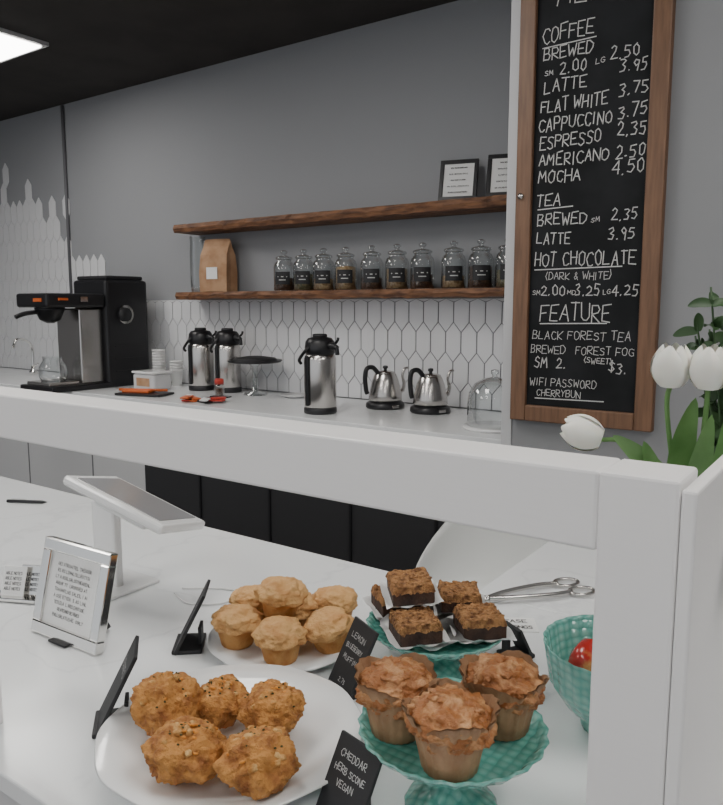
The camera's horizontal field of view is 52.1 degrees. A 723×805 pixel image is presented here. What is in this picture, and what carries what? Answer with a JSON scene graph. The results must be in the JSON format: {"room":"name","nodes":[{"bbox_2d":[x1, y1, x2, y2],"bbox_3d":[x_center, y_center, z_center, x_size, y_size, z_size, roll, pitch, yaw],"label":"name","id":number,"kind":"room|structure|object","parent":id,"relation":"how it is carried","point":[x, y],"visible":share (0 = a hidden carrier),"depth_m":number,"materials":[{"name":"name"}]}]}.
{"room":"food shop","nodes":[
{"label":"food shop","id":0,"kind":"room"},
{"bbox_2d":[0,0,456,120],"bbox_3d":[-1.605,-1.648,0.987,10.400,0.110,7.100,5,9,35],"label":"ceiling","id":1,"kind":"structure","parent":0,"point":[96,47],"depth_m":3.98,"materials":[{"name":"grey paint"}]},
{"bbox_2d":[0,27,48,62],"bbox_3d":[-2.374,-1.949,3.803,0.660,0.028,1.260,5,9,35],"label":"ceiling light panel","id":2,"kind":"object","parent":1,"relation":"attached to","point":[13,44],"depth_m":4.09,"materials":[{"name":"white plastic"}]},
{"bbox_2d":[0,0,511,411],"bbox_3d":[0.340,-0.521,3.917,10.400,2.890,0.150,5,9,35],"label":"wall","id":3,"kind":"structure","parent":0,"point":[368,115],"depth_m":4.24,"materials":[{"name":"grey paint"}]},
{"bbox_2d":[60,105,72,292],"bbox_3d":[-2.180,-1.477,5.473,0.022,1.380,0.022,-5,9,-32],"label":"conduit","id":4,"kind":"object","parent":3,"relation":"attached to","point":[61,106],"visible":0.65,"depth_m":5.46,"materials":[{"name":"grey metal"}]},
{"bbox_2d":[0,163,503,410],"bbox_3d":[-1.389,-0.961,4.990,5.924,1.641,0.008,5,9,35],"label":"tile backsplash","id":5,"kind":"structure","parent":3,"relation":"attached to","point":[465,336],"depth_m":4.41,"materials":[{"name":"white tile"}]},
{"bbox_2d":[173,194,506,234],"bbox_3d":[-0.068,-0.983,3.917,2.543,0.053,0.220,5,9,35],"label":"wood shelf","id":6,"kind":"object","parent":3,"relation":"attached to","point":[496,203],"visible":0.87,"depth_m":3.82,"materials":[{"name":"brown wood"}]},
{"bbox_2d":[438,158,478,200],"bbox_3d":[0.464,-1.062,3.538,0.185,0.200,0.069,3,8,19],"label":"picture frame","id":7,"kind":"object","parent":6,"relation":"on","point":[458,178],"visible":0.98,"depth_m":3.54,"materials":[{"name":"black plastic"}]},
{"bbox_2d":[485,154,507,195],"bbox_3d":[0.668,-1.044,3.395,0.185,0.200,0.069,3,8,19],"label":"picture frame","id":8,"kind":"object","parent":6,"relation":"on","point":[496,183],"visible":0.59,"depth_m":3.41,"materials":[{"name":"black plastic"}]},
{"bbox_2d":[175,287,504,299],"bbox_3d":[-0.071,-0.577,3.967,2.543,0.050,0.209,5,9,35],"label":"wood shelf","id":9,"kind":"object","parent":3,"relation":"attached to","point":[439,292],"visible":0.88,"depth_m":3.85,"materials":[{"name":"brown wood"}]},
{"bbox_2d":[189,236,205,291],"bbox_3d":[-1.017,-0.860,4.610,0.100,0.340,0.100,5,9,35],"label":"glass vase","id":10,"kind":"object","parent":9,"relation":"on","point":[189,236],"visible":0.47,"depth_m":4.58,"materials":[{"name":"clear glass"}]},
{"bbox_2d":[199,239,237,291],"bbox_3d":[-0.875,-0.834,4.500,0.204,0.317,0.120,4,8,26],"label":"paper bag","id":11,"kind":"object","parent":9,"relation":"on","point":[218,266],"visible":0.98,"depth_m":4.46,"materials":[{"name":"brown paper"}]},
{"bbox_2d":[274,250,294,290],"bbox_3d":[-0.440,-0.750,4.206,0.120,0.228,0.122,5,9,35],"label":"glass storage jar","id":12,"kind":"object","parent":9,"relation":"on","point":[282,281],"visible":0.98,"depth_m":4.17,"materials":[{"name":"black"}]},
{"bbox_2d":[293,249,314,290],"bbox_3d":[-0.322,-0.739,4.123,0.120,0.228,0.122,5,9,35],"label":"glass storage jar","id":13,"kind":"object","parent":9,"relation":"on","point":[303,280],"visible":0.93,"depth_m":4.09,"materials":[{"name":"black"}]},
{"bbox_2d":[313,248,334,289],"bbox_3d":[-0.207,-0.728,4.043,0.120,0.228,0.122,5,9,35],"label":"glass storage jar","id":14,"kind":"object","parent":9,"relation":"on","point":[322,281],"visible":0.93,"depth_m":4.01,"materials":[{"name":"black"}]},
{"bbox_2d":[335,247,356,289],"bbox_3d":[-0.085,-0.717,3.958,0.120,0.228,0.122,5,9,35],"label":"glass storage jar","id":15,"kind":"object","parent":9,"relation":"on","point":[345,276],"visible":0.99,"depth_m":3.92,"materials":[{"name":"black"}]},
{"bbox_2d":[361,245,382,289],"bbox_3d":[0.054,-0.704,3.860,0.120,0.228,0.122,5,9,35],"label":"glass storage jar","id":16,"kind":"object","parent":9,"relation":"on","point":[371,279],"visible":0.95,"depth_m":3.82,"materials":[{"name":"black"}]},
{"bbox_2d":[385,244,408,288],"bbox_3d":[0.181,-0.693,3.772,0.120,0.228,0.122,5,9,35],"label":"glass storage jar","id":17,"kind":"object","parent":9,"relation":"on","point":[395,278],"visible":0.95,"depth_m":3.74,"materials":[{"name":"black"}]},
{"bbox_2d":[410,242,434,288],"bbox_3d":[0.303,-0.681,3.686,0.120,0.228,0.122,5,9,35],"label":"glass storage jar","id":18,"kind":"object","parent":9,"relation":"on","point":[422,277],"visible":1,"depth_m":3.65,"materials":[{"name":"black"}]},
{"bbox_2d":[441,241,465,287],"bbox_3d":[0.446,-0.668,3.586,0.120,0.228,0.122,5,9,35],"label":"glass storage jar","id":19,"kind":"object","parent":9,"relation":"on","point":[453,278],"visible":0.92,"depth_m":3.55,"materials":[{"name":"black"}]},
{"bbox_2d":[468,239,493,287],"bbox_3d":[0.565,-0.657,3.503,0.120,0.228,0.122,5,9,35],"label":"glass storage jar","id":20,"kind":"object","parent":9,"relation":"on","point":[478,275],"visible":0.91,"depth_m":3.47,"materials":[{"name":"black"}]},
{"bbox_2d":[495,241,505,287],"bbox_3d":[0.679,-0.647,3.423,0.120,0.228,0.122,5,9,35],"label":"glass storage jar","id":21,"kind":"object","parent":9,"relation":"on","point":[500,279],"visible":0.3,"depth_m":3.40,"materials":[{"name":"black"}]},
{"bbox_2d":[501,0,722,463],"bbox_3d":[2.440,-0.241,1.790,4.095,2.890,0.936,5,9,35],"label":"wall","id":22,"kind":"structure","parent":0,"point":[692,263],"depth_m":2.22,"materials":[{"name":"grey paint"}]},
{"bbox_2d":[510,0,675,431],"bbox_3d":[0.718,-0.706,2.356,0.475,1.575,0.044,5,9,35],"label":"chalkboard menu","id":23,"kind":"object","parent":22,"relation":"attached to","point":[595,76],"visible":1,"depth_m":2.36,"materials":[{"name":"stone"}]},
{"bbox_3d":[-1.605,1.321,1.378,10.400,0.100,7.100,5,9,35],"label":"floor","id":24,"kind":"structure","parent":0,"visible":0},
{"bbox_2d":[0,367,500,571],"bbox_3d":[-1.581,0.350,4.852,5.883,0.920,0.705,5,9,35],"label":"countertop","id":25,"kind":"structure","parent":24,"relation":"on","point":[385,540],"depth_m":3.72,"materials":[{"name":"white stone"}]},
{"bbox_2d":[12,338,38,373],"bbox_3d":[-2.537,-0.350,5.574,0.181,0.278,0.098,-5,9,-31],"label":"sink faucet","id":26,"kind":"object","parent":25,"relation":"on","point":[32,371],"visible":1,"depth_m":5.61,"materials":[{"name":"silver metal"}]},
{"bbox_2d":[14,275,148,392],"bbox_3d":[-1.780,-0.446,4.673,0.382,0.705,0.825,5,9,35],"label":"coffee brewer","id":27,"kind":"object","parent":25,"relation":"on","point":[102,328],"visible":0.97,"depth_m":4.66,"materials":[{"name":"black plastic"}]},
{"bbox_2d":[115,388,173,396],"bbox_3d":[-1.264,-0.064,4.310,0.301,0.036,0.160,2,8,18],"label":"tray","id":28,"kind":"object","parent":25,"relation":"on","point":[125,391],"visible":1,"depth_m":4.28,"materials":[{"name":"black plastic"}]},
{"bbox_2d":[132,369,171,388],"bbox_3d":[-1.300,-0.140,4.597,0.210,0.116,0.150,5,9,35],"label":"tub","id":29,"kind":"object","parent":25,"relation":"on","point":[148,378],"visible":0.94,"depth_m":4.54,"materials":[{"name":"white plastic"}]},
{"bbox_2d":[152,349,165,369],"bbox_3d":[-1.319,-0.228,4.821,0.086,0.232,0.086,5,9,35],"label":"paper cups","id":30,"kind":"object","parent":25,"relation":"on","point":[158,355],"visible":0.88,"depth_m":4.78,"materials":[{"name":"white paper"}]},
{"bbox_2d":[169,360,182,385],"bbox_3d":[-1.200,-0.190,4.803,0.086,0.160,0.086,5,9,35],"label":"paper cups","id":31,"kind":"object","parent":25,"relation":"on","point":[176,367],"visible":1,"depth_m":4.77,"materials":[{"name":"white paper"}]},
{"bbox_2d":[183,328,216,390],"bbox_3d":[-0.993,-0.268,4.550,0.201,0.382,0.188,-1,8,-6],"label":"carafe","id":32,"kind":"object","parent":25,"relation":"on","point":[200,359],"visible":0.97,"depth_m":4.49,"materials":[{"name":"silver metal"}]},
{"bbox_2d":[180,394,231,402],"bbox_3d":[-0.877,-0.023,4.036,0.354,0.026,0.239,5,9,35],"label":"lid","id":33,"kind":"object","parent":25,"relation":"on","point":[189,397],"visible":1,"depth_m":3.97,"materials":[{"name":"red plastic"}]},
{"bbox_2d":[214,378,223,395],"bbox_3d":[-0.808,-0.084,4.205,0.056,0.106,0.056,5,9,35],"label":"spice shaker","id":34,"kind":"object","parent":25,"relation":"on","point":[217,391],"visible":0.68,"depth_m":4.19,"materials":[{"name":"clear glass"}]},
{"bbox_2d":[209,328,243,392],"bbox_3d":[-0.810,-0.255,4.446,0.201,0.382,0.188,-1,8,-6],"label":"carafe","id":35,"kind":"object","parent":25,"relation":"on","point":[227,341],"visible":0.99,"depth_m":4.39,"materials":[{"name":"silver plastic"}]},
{"bbox_2d":[227,356,281,395],"bbox_3d":[-0.619,-0.158,4.308,0.320,0.226,0.320,5,9,35],"label":"cake stand","id":36,"kind":"object","parent":25,"relation":"on","point":[249,360],"visible":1,"depth_m":4.22,"materials":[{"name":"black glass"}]},
{"bbox_2d":[280,392,303,397],"bbox_3d":[-0.378,-0.039,4.214,0.170,0.016,0.170,5,9,35],"label":"saucer","id":37,"kind":"object","parent":25,"relation":"on","point":[288,395],"visible":0.91,"depth_m":4.25,"materials":[{"name":"white ceramic"}]},
{"bbox_2d":[298,334,338,414],"bbox_3d":[-0.206,-0.140,3.575,0.201,0.382,0.188,0,8,-1],"label":"carafe","id":38,"kind":"object","parent":25,"relation":"on","point":[319,359],"visible":1,"depth_m":3.52,"materials":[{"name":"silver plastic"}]},
{"bbox_2d":[363,365,408,409],"bbox_3d":[0.122,-0.085,3.769,0.200,0.222,0.206,2,8,16],"label":"gooseneck kettle","id":39,"kind":"object","parent":25,"relation":"on","point":[385,392],"visible":1,"depth_m":3.70,"materials":[{"name":"silver metal"}]},
{"bbox_2d":[408,368,453,414],"bbox_3d":[0.337,-0.063,3.607,0.200,0.222,0.206,2,8,16],"label":"gooseneck kettle","id":40,"kind":"object","parent":25,"relation":"on","point":[430,396],"visible":1,"depth_m":3.54,"materials":[{"name":"silver metal"}]},
{"bbox_2d":[462,369,501,433],"bbox_3d":[0.562,-0.015,3.128,0.270,0.252,0.270,5,9,35],"label":"glass cake dome","id":41,"kind":"object","parent":25,"relation":"on","point":[475,426],"visible":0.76,"depth_m":3.11,"materials":[{"name":"clear glass"}]},
{"bbox_2d":[0,476,596,804],"bbox_3d":[-0.268,0.775,2.081,3.900,0.800,1.928,5,9,35],"label":"countertop","id":42,"kind":"structure","parent":24,"relation":"on","point":[52,694],"depth_m":1.44,"materials":[{"name":"white stone"}]},
{"bbox_2d":[0,564,40,603],"bbox_3d":[-0.733,0.395,1.626,0.150,0.067,0.070,1,8,10],"label":"card holder","id":43,"kind":"object","parent":42,"relation":"on","point":[19,583],"visible":0.65,"depth_m":1.62,"materials":[{"name":"white paper"}]},
{"bbox_2d":[6,498,46,503],"bbox_3d":[-1.088,0.321,2.408,0.138,0.014,0.011,1,8,6],"label":"ballpoint pen","id":44,"kind":"object","parent":42,"relation":"on","point":[12,500],"visible":1,"depth_m":2.40,"materials":[{"name":"black plastic"}]},
{"bbox_2d":[31,536,117,654],"bbox_3d":[-0.549,0.365,1.431,0.200,0.184,0.104,5,9,33],"label":"sign holder","id":45,"kind":"object","parent":42,"relation":"on","point":[72,605],"visible":1,"depth_m":1.41,"materials":[{"name":"silver metal"}]},
{"bbox_2d":[92,635,138,738],"bbox_3d":[-0.375,0.434,1.132,0.070,0.123,0.078,-2,8,-15],"label":"sign","id":46,"kind":"object","parent":42,"relation":"on","point":[107,709],"visible":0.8,"depth_m":1.12,"materials":[{"name":"black plastic"}]},
{"bbox_2d":[63,476,204,599],"bbox_3d":[-0.508,0.288,1.648,0.295,0.278,0.193,3,8,21],"label":"register","id":47,"kind":"object","parent":42,"relation":"on","point":[113,498],"visible":0.87,"depth_m":1.63,"materials":[{"name":"white plastic"}]},
{"bbox_2d":[171,579,210,655],"bbox_3d":[-0.321,0.404,1.395,0.065,0.114,0.085,-1,8,-5],"label":"sign","id":48,"kind":"object","parent":42,"relation":"on","point":[185,643],"visible":1,"depth_m":1.38,"materials":[{"name":"black plastic"}]},
{"bbox_2d":[174,587,234,604],"bbox_3d":[-0.348,0.427,1.633,0.141,0.005,0.097,0,8,2],"label":"power cable","id":49,"kind":"object","parent":42,"relation":"on","point":[232,589],"visible":0.78,"depth_m":1.63,"materials":[{"name":"white plastic"}]},
{"bbox_2d":[94,664,361,804],"bbox_3d":[-0.186,0.486,1.072,0.383,0.036,0.377,5,9,35],"label":"serving platter","id":50,"kind":"object","parent":42,"relation":"on","point":[120,764],"visible":0.44,"depth_m":1.04,"materials":[{"name":"white ceramic"}]},
{"bbox_2d":[130,671,203,736],"bbox_3d":[-0.281,0.428,1.076,0.104,0.079,0.104,2,8,17],"label":"scone","id":51,"kind":"object","parent":50,"relation":"on","point":[161,697],"visible":0.91,"depth_m":1.04,"materials":[{"name":"orange food"}]},
{"bbox_2d":[140,715,226,785],"bbox_3d":[-0.228,0.452,0.972,0.119,0.068,0.110,1,8,6],"label":"scone","id":52,"kind":"object","parent":50,"relation":"on","point":[185,749],"visible":0.99,"depth_m":0.94,"materials":[{"name":"orange food"}]},
{"bbox_2d":[197,674,248,729],"bbox_3d":[-0.209,0.440,1.099,0.095,0.058,0.092,5,9,35],"label":"scone","id":53,"kind":"object","parent":50,"relation":"on","point":[219,705],"visible":0.74,"depth_m":1.07,"materials":[{"name":"orange food"}]},
{"bbox_2d":[212,725,301,800],"bbox_3d":[-0.136,0.455,0.948,0.111,0.068,0.109,-4,8,-28],"label":"scone","id":54,"kind":"object","parent":50,"relation":"on","point":[258,762],"visible":1,"depth_m":0.92,"materials":[{"name":"orange food"}]},
{"bbox_2d":[236,678,306,731],"bbox_3d":[-0.131,0.440,1.075,0.103,0.065,0.100,-1,8,-11],"label":"scone","id":55,"kind":"object","parent":50,"relation":"on","point":[270,702],"visible":0.88,"depth_m":1.05,"materials":[{"name":"orange food"}]},
{"bbox_2d":[208,629,339,670],"bbox_3d":[-0.144,0.450,1.402,0.292,0.021,0.292,5,9,35],"label":"dinner plate","id":56,"kind":"object","parent":42,"relation":"on","point":[309,658],"visible":0.24,"depth_m":1.33,"materials":[{"name":"white ceramic"}]},
{"bbox_2d":[210,603,263,649],"bbox_3d":[-0.229,0.414,1.376,0.101,0.073,0.098,5,9,35],"label":"muffin","id":57,"kind":"object","parent":56,"relation":"on","point":[235,623],"visible":0.96,"depth_m":1.35,"materials":[{"name":"beige food"}]},
{"bbox_2d":[229,584,265,619],"bbox_3d":[-0.215,0.402,1.475,0.097,0.076,0.096,7,10,42],"label":"muffin","id":58,"kind":"object","parent":56,"relation":"on","point":[244,594],"visible":0.38,"depth_m":1.44,"materials":[{"name":"beige food"}]},
{"bbox_2d":[251,615,307,665],"bbox_3d":[-0.143,0.422,1.316,0.102,0.073,0.101,-6,10,-39],"label":"muffin","id":59,"kind":"object","parent":56,"relation":"on","point":[279,638],"visible":1,"depth_m":1.29,"materials":[{"name":"beige food"}]},
{"bbox_2d":[295,592,317,625],"bbox_3d":[-0.134,0.406,1.439,0.104,0.073,0.100,1,8,7],"label":"muffin","id":60,"kind":"object","parent":56,"relation":"on","point":[303,612],"visible":0.36,"depth_m":1.41,"materials":[{"name":"beige food"}]},
{"bbox_2d":[253,576,308,617],"bbox_3d":[-0.151,0.367,1.392,0.100,0.076,0.099,2,8,16],"label":"muffin","id":61,"kind":"object","parent":60,"relation":"on","point":[278,595],"visible":0.97,"depth_m":1.36,"materials":[{"name":"beige food"}]},
{"bbox_2d":[304,606,353,653],"bbox_3d":[-0.058,0.420,1.359,0.099,0.078,0.099,2,8,13],"label":"muffin","id":62,"kind":"object","parent":56,"relation":"on","point":[328,627],"visible":0.92,"depth_m":1.33,"materials":[{"name":"beige food"}]},
{"bbox_2d":[312,585,357,615],"bbox_3d":[-0.052,0.400,1.469,0.096,0.073,0.101,3,8,23],"label":"muffin","id":63,"kind":"object","parent":56,"relation":"on","point":[336,595],"visible":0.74,"depth_m":1.44,"materials":[{"name":"beige food"}]},
{"bbox_2d":[316,730,381,804],"bbox_3d":[-0.017,0.477,0.925,0.055,0.092,0.078,-6,10,-40],"label":"sign","id":64,"kind":"object","parent":42,"relation":"on","point":[353,772],"visible":0.98,"depth_m":0.93,"materials":[{"name":"black plastic"}]},
{"bbox_2d":[327,616,378,699],"bbox_3d":[-0.016,0.428,1.238,0.062,0.108,0.078,-4,8,-28],"label":"sign","id":65,"kind":"object","parent":42,"relation":"on","point":[360,640],"visible":0.76,"depth_m":1.24,"materials":[{"name":"black"}]},
{"bbox_2d":[0,386,722,804],"bbox_3d":[-0.079,0.253,0.964,1.068,0.527,0.422,5,9,35],"label":"frame","id":66,"kind":"object","parent":42,"relation":"on","point":[655,529],"visible":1,"depth_m":0.54,"materials":[{"name":"white paint"}]},
{"bbox_2d":[366,608,507,678],"bbox_3d":[0.132,0.430,1.312,0.250,0.084,0.250,5,9,35],"label":"cake stand","id":67,"kind":"object","parent":42,"relation":"on","point":[446,659],"visible":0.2,"depth_m":1.24,"materials":[{"name":"teal glass"}]},
{"bbox_2d":[377,603,481,650],"bbox_3d":[0.136,0.389,1.304,0.200,0.016,0.204,5,9,35],"label":"doily","id":68,"kind":"object","parent":67,"relation":"on","point":[445,622],"visible":0.21,"depth_m":1.28,"materials":[{"name":"white paper"}]},
{"bbox_2d":[363,584,426,617],"bbox_3d":[0.063,0.361,1.366,0.100,0.040,0.100,-2,8,-16],"label":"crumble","id":69,"kind":"object","parent":68,"relation":"on","point":[376,600],"visible":0.3,"depth_m":1.35,"materials":[{"name":"brown food"}]},
{"bbox_2d":[379,567,443,608],"bbox_3d":[0.087,0.327,1.319,0.100,0.047,0.100,-1,8,-6],"label":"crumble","id":70,"kind":"object","parent":69,"relation":"on","point":[408,588],"visible":1,"depth_m":1.29,"materials":[{"name":"brown food"}]},
{"bbox_2d":[380,606,452,649],"bbox_3d":[0.091,0.377,1.250,0.100,0.039,0.100,-2,8,-13],"label":"brownie","id":71,"kind":"object","parent":68,"relation":"on","point":[410,628],"visible":1,"depth_m":1.22,"materials":[{"name":"brown food"}]},
{"bbox_2d":[433,579,485,615],"bbox_3d":[0.182,0.360,1.375,0.100,0.040,0.100,0,8,1],"label":"brownie","id":72,"kind":"object","parent":68,"relation":"on","point":[453,593],"visible":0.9,"depth_m":1.35,"materials":[{"name":"brown food"}]},
{"bbox_2d":[447,602,516,643],"bbox_3d":[0.202,0.374,1.269,0.100,0.039,0.100,-1,8,-8],"label":"brownie","id":73,"kind":"object","parent":68,"relation":"on","point":[481,622],"visible":1,"depth_m":1.24,"materials":[{"name":"brown food"}]},
{"bbox_2d":[358,677,549,804],"bbox_3d":[0.115,0.464,0.948,0.242,0.112,0.242,5,9,35],"label":"cake stand","id":74,"kind":"object","parent":42,"relation":"on","point":[503,761],"visible":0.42,"depth_m":0.90,"materials":[{"name":"teal glass"}]},
{"bbox_2d":[354,652,440,744],"bbox_3d":[0.046,0.372,0.936,0.110,0.092,0.111,0,8,-2],"label":"muffin","id":75,"kind":"object","parent":74,"relation":"on","point":[382,683],"visible":0.87,"depth_m":0.91,"materials":[{"name":"brown food"}]},
{"bbox_2d":[401,678,500,782],"bbox_3d":[0.103,0.382,0.863,0.108,0.092,0.109,7,10,43],"label":"muffin","id":76,"kind":"object","parent":74,"relation":"on","point":[451,725],"visible":1,"depth_m":0.83,"materials":[{"name":"brown food"}]},
{"bbox_2d":[459,650,549,741],"bbox_3d":[0.180,0.371,0.941,0.109,0.092,0.112,-2,8,-15],"label":"muffin","id":77,"kind":"object","parent":74,"relation":"on","point":[513,677],"visible":0.89,"depth_m":0.92,"materials":[{"name":"brown food"}]},
{"bbox_2d":[497,620,534,658],"bbox_3d":[0.283,0.436,1.357,0.055,0.060,0.050,-3,8,-25],"label":"sign","id":78,"kind":"object","parent":42,"relation":"on","point":[521,644],"visible":0.59,"depth_m":1.35,"materials":[{"name":"black plastic"}]},
{"bbox_2d":[504,617,538,632],"bbox_3d":[0.302,0.447,1.492,0.100,0.002,0.065,0,8,3],"label":"price label","id":79,"kind":"object","parent":42,"relation":"on","point":[525,624],"visible":0.56,"depth_m":1.49,"materials":[{"name":"white paper"}]},
{"bbox_2d":[484,577,594,602],"bbox_3d":[0.388,0.420,1.642,0.267,0.018,0.106,-3,8,-21],"label":"serving tongs","id":80,"kind":"object","parent":42,"relation":"on","point":[500,595],"visible":0.99,"depth_m":1.63,"materials":[{"name":"silver metal"}]},
{"bbox_2d":[543,615,593,733],"bbox_3d":[0.383,0.429,1.123,0.214,0.134,0.214,5,9,35],"label":"bowl","id":81,"kind":"object","parent":42,"relation":"on","point":[572,683],"visible":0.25,"depth_m":1.10,"materials":[{"name":"teal glass"}]},
{"bbox_2d":[568,638,592,670],"bbox_3d":[0.347,0.396,1.111,0.074,0.082,0.077,-3,8,-19],"label":"apple","id":82,"kind":"object","parent":81,"relation":"in","point":[580,656],"visible":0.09,"depth_m":1.09,"materials":[{"name":"red food"}]},
{"bbox_2d":[560,343,722,477],"bbox_3d":[0.487,0.196,1.181,0.346,0.582,0.123,3,8,22],"label":"tulip bouquet","id":83,"kind":"object","parent":42,"relation":"on","point":[672,366],"visible":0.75,"depth_m":1.12,"materials":[{"name":"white plant"}]},
{"bbox_2d":[673,287,722,452],"bbox_3d":[0.884,0.065,1.798,0.238,0.680,0.231,5,9,35],"label":"potted shrub","id":84,"kind":"object","parent":42,"relation":"on","point":[715,408],"visible":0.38,"depth_m":1.76,"materials":[{"name":"green plant"}]},
{"bbox_2d":[416,522,548,589],"bbox_3d":[0.417,0.726,2.416,0.500,0.815,0.540,-3,8,-25],"label":"shell chair","id":85,"kind":"object","parent":24,"relation":"on","point":[457,552],"visible":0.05,"depth_m":2.61,"materials":[{"name":"white plastic"}]}
]}

